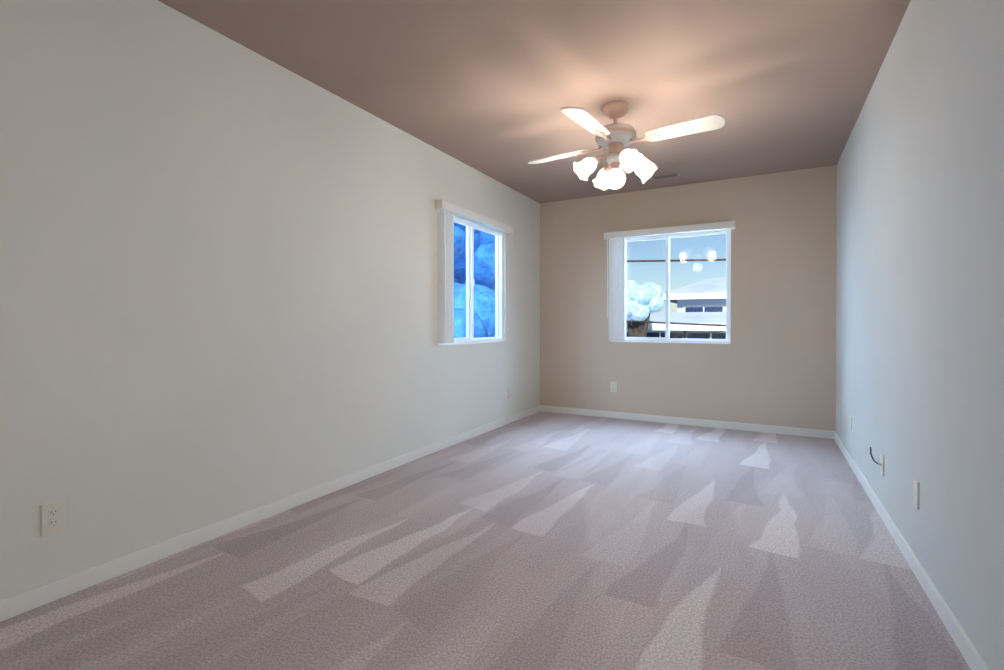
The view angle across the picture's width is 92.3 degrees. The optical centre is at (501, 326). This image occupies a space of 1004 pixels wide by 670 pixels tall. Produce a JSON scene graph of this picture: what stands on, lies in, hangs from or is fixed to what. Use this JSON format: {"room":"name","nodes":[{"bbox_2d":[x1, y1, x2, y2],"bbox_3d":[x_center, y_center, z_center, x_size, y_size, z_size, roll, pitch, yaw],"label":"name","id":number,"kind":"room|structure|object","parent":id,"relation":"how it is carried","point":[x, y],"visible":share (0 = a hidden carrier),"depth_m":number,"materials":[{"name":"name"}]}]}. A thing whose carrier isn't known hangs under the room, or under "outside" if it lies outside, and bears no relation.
{"room":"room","nodes":[
{"label":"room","id":0,"kind":"room"},
{"bbox_2d":[0,0,539,600],"bbox_3d":[-1.102,-0.206,2.964,0.120,2.440,6.485,0,0,29],"label":"wall","id":1,"kind":"structure","parent":0,"point":[218,276],"depth_m":2.26,"materials":[{"name":"paint"}]},
{"bbox_2d":[40,499,64,536],"bbox_3d":[-1.670,0.712,1.795,0.008,0.115,0.070,0,0,29],"label":"electrical outlet","id":2,"kind":"object","parent":1,"relation":"attached to","point":[52,517],"visible":1,"depth_m":1.79,"materials":[{"name":"beige plastic"}]},
{"bbox_2d":[0,405,540,621],"bbox_3d":[-1.044,0.979,2.940,0.013,0.072,6.245,0,0,29],"label":"baseboard","id":3,"kind":"structure","parent":1,"relation":"attached to","point":[24,602],"depth_m":2.26,"materials":[{"name":"white wood"}]},
{"bbox_2d":[435,200,513,345],"bbox_3d":[-0.252,-0.428,4.421,0.171,1.167,1.238,0,0,29],"label":"window","id":4,"kind":"structure","parent":1,"relation":"in","point":[449,214],"depth_m":4.26,"materials":[{"name":"white plastic"}]},
{"bbox_2d":[508,387,510,398],"bbox_3d":[0.079,0.692,4.999,0.008,0.115,0.070,0,0,29],"label":"electrical outlet","id":5,"kind":"object","parent":1,"relation":"attached to","point":[509,392],"visible":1,"depth_m":4.99,"materials":[{"name":"beige plastic"}]},
{"bbox_2d":[0,411,970,669],"bbox_3d":[0.215,1.049,2.253,3.120,0.060,6.485,0,0,29],"label":"floor","id":6,"kind":"structure","parent":0,"point":[548,541],"depth_m":1.97,"materials":[{"name":"carpet"}]},
{"bbox_2d":[158,0,910,202],"bbox_3d":[0.215,-1.471,2.237,3.120,0.100,6.485,0,0,29],"label":"ceiling","id":7,"kind":"structure","parent":0,"point":[491,88],"depth_m":2.69,"materials":[{"name":"paint"}]},
{"bbox_2d":[528,101,724,189],"bbox_3d":[0.738,-1.160,3.135,0.979,0.533,0.979,0,0,-10],"label":"fan light","id":8,"kind":"object","parent":7,"relation":"hanging from","point":[615,138],"visible":1,"depth_m":3.05,"materials":[{"name":"white"}]},
{"bbox_2d":[650,172,680,179],"bbox_3d":[1.552,-1.431,4.604,0.270,0.011,0.120,0,0,29],"label":"ceiling vent","id":9,"kind":"object","parent":7,"relation":"in","point":[664,176],"visible":0.94,"depth_m":4.59,"materials":[{"name":"beige metal"}]},
{"bbox_2d":[626,259,725,325],"bbox_3d":[8.917,1.299,5.339,17.020,5.800,1.200,0,0,29],"label":"power line","id":10,"kind":"object","parent":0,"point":[677,260],"depth_m":8.43,"materials":[{"name":"black metal"}]},
{"bbox_2d":[540,165,836,430],"bbox_3d":[1.740,-0.219,5.038,2.880,2.440,0.120,0,0,29],"label":"wall","id":11,"kind":"structure","parent":0,"point":[773,363],"depth_m":4.73,"materials":[{"name":"paint"}]},
{"bbox_2d":[610,381,616,391],"bbox_3d":[1.215,0.660,5.258,0.070,0.115,0.008,0,0,29],"label":"electrical outlet","id":12,"kind":"object","parent":11,"relation":"attached to","point":[613,386],"visible":1,"depth_m":5.25,"materials":[{"name":"beige plastic"}]},
{"bbox_2d":[604,221,734,343],"bbox_3d":[1.706,-0.422,5.001,1.283,1.187,0.171,0,0,29],"label":"window","id":13,"kind":"structure","parent":11,"relation":"in","point":[618,240],"depth_m":5.05,"materials":[{"name":"white plastic"}]},
{"bbox_2d":[541,405,833,438],"bbox_3d":[1.708,0.966,4.988,2.854,0.072,0.013,0,0,29],"label":"baseboard","id":14,"kind":"structure","parent":11,"relation":"attached to","point":[816,433],"depth_m":4.84,"materials":[{"name":"white wood"}]},
{"bbox_2d":[836,0,1003,669],"bbox_3d":[1.531,-0.197,1.526,0.120,2.440,6.485,0,0,29],"label":"wall","id":15,"kind":"structure","parent":0,"point":[920,292],"depth_m":1.79,"materials":[{"name":"paint"}]},
{"bbox_2d":[870,447,883,476],"bbox_3d":[2.018,0.729,2.601,0.049,0.130,0.112,0,0,29],"label":"cable wall plate","id":16,"kind":"object","parent":15,"relation":"attached to","point":[881,464],"visible":1,"depth_m":2.57,"materials":[{"name":"beige plastic"}]},
{"bbox_2d":[834,431,989,669],"bbox_3d":[1.473,0.987,1.566,0.013,0.072,6.245,0,0,29],"label":"baseboard","id":17,"kind":"structure","parent":15,"relation":"attached to","point":[971,655],"depth_m":1.85,"materials":[{"name":"white wood"}]},
{"bbox_2d":[913,477,918,509],"bbox_3d":[1.711,0.691,1.994,0.007,0.115,0.070,0,0,29],"label":"electrical outlet","id":18,"kind":"object","parent":15,"relation":"attached to","point":[915,492],"visible":1,"depth_m":1.99,"materials":[{"name":"beige plastic"}]},
{"label":"outside","id":19,"kind":"structure","parent":0,"visible":0},
{"bbox_3d":[7.038,4.221,17.777,120.000,0.200,120.000,0,0,29],"label":"ground","id":20,"kind":"structure","parent":19,"visible":0},
{"bbox_2d":[454,222,494,290],"bbox_3d":[-1.502,0.298,9.072,4.031,7.780,4.812,0,0,29],"label":"tree","id":21,"kind":"object","parent":20,"relation":"on","point":[486,266],"depth_m":8.48,"materials":[{"name":"blue plant"}]},
{"bbox_2d":[454,282,494,337],"bbox_3d":[-0.994,1.697,8.280,3.164,5.009,3.035,0,0,29],"label":"tree","id":22,"kind":"object","parent":20,"relation":"on","point":[460,311],"depth_m":7.52,"materials":[{"name":"blue plant"}]},
{"bbox_2d":[626,280,663,336],"bbox_3d":[3.084,1.559,11.084,1.248,5.236,1.316,0,0,29],"label":"tree","id":23,"kind":"object","parent":20,"relation":"on","point":[636,309],"depth_m":10.66,"materials":[{"name":"white plant"}]},
{"bbox_2d":[626,312,725,338],"bbox_3d":[6.787,1.885,12.419,9.220,4.540,3.720,0,0,29],"label":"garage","id":24,"kind":"structure","parent":20,"relation":"on","point":[680,331],"depth_m":11.98,"materials":[{"name":"white"}]},
{"bbox_2d":[663,277,725,311],"bbox_3d":[11.250,1.183,15.789,10.620,5.900,6.320,0,0,29],"label":"house","id":25,"kind":"structure","parent":20,"relation":"on","point":[711,297],"depth_m":15.40,"materials":[{"name":"white"}]}
]}

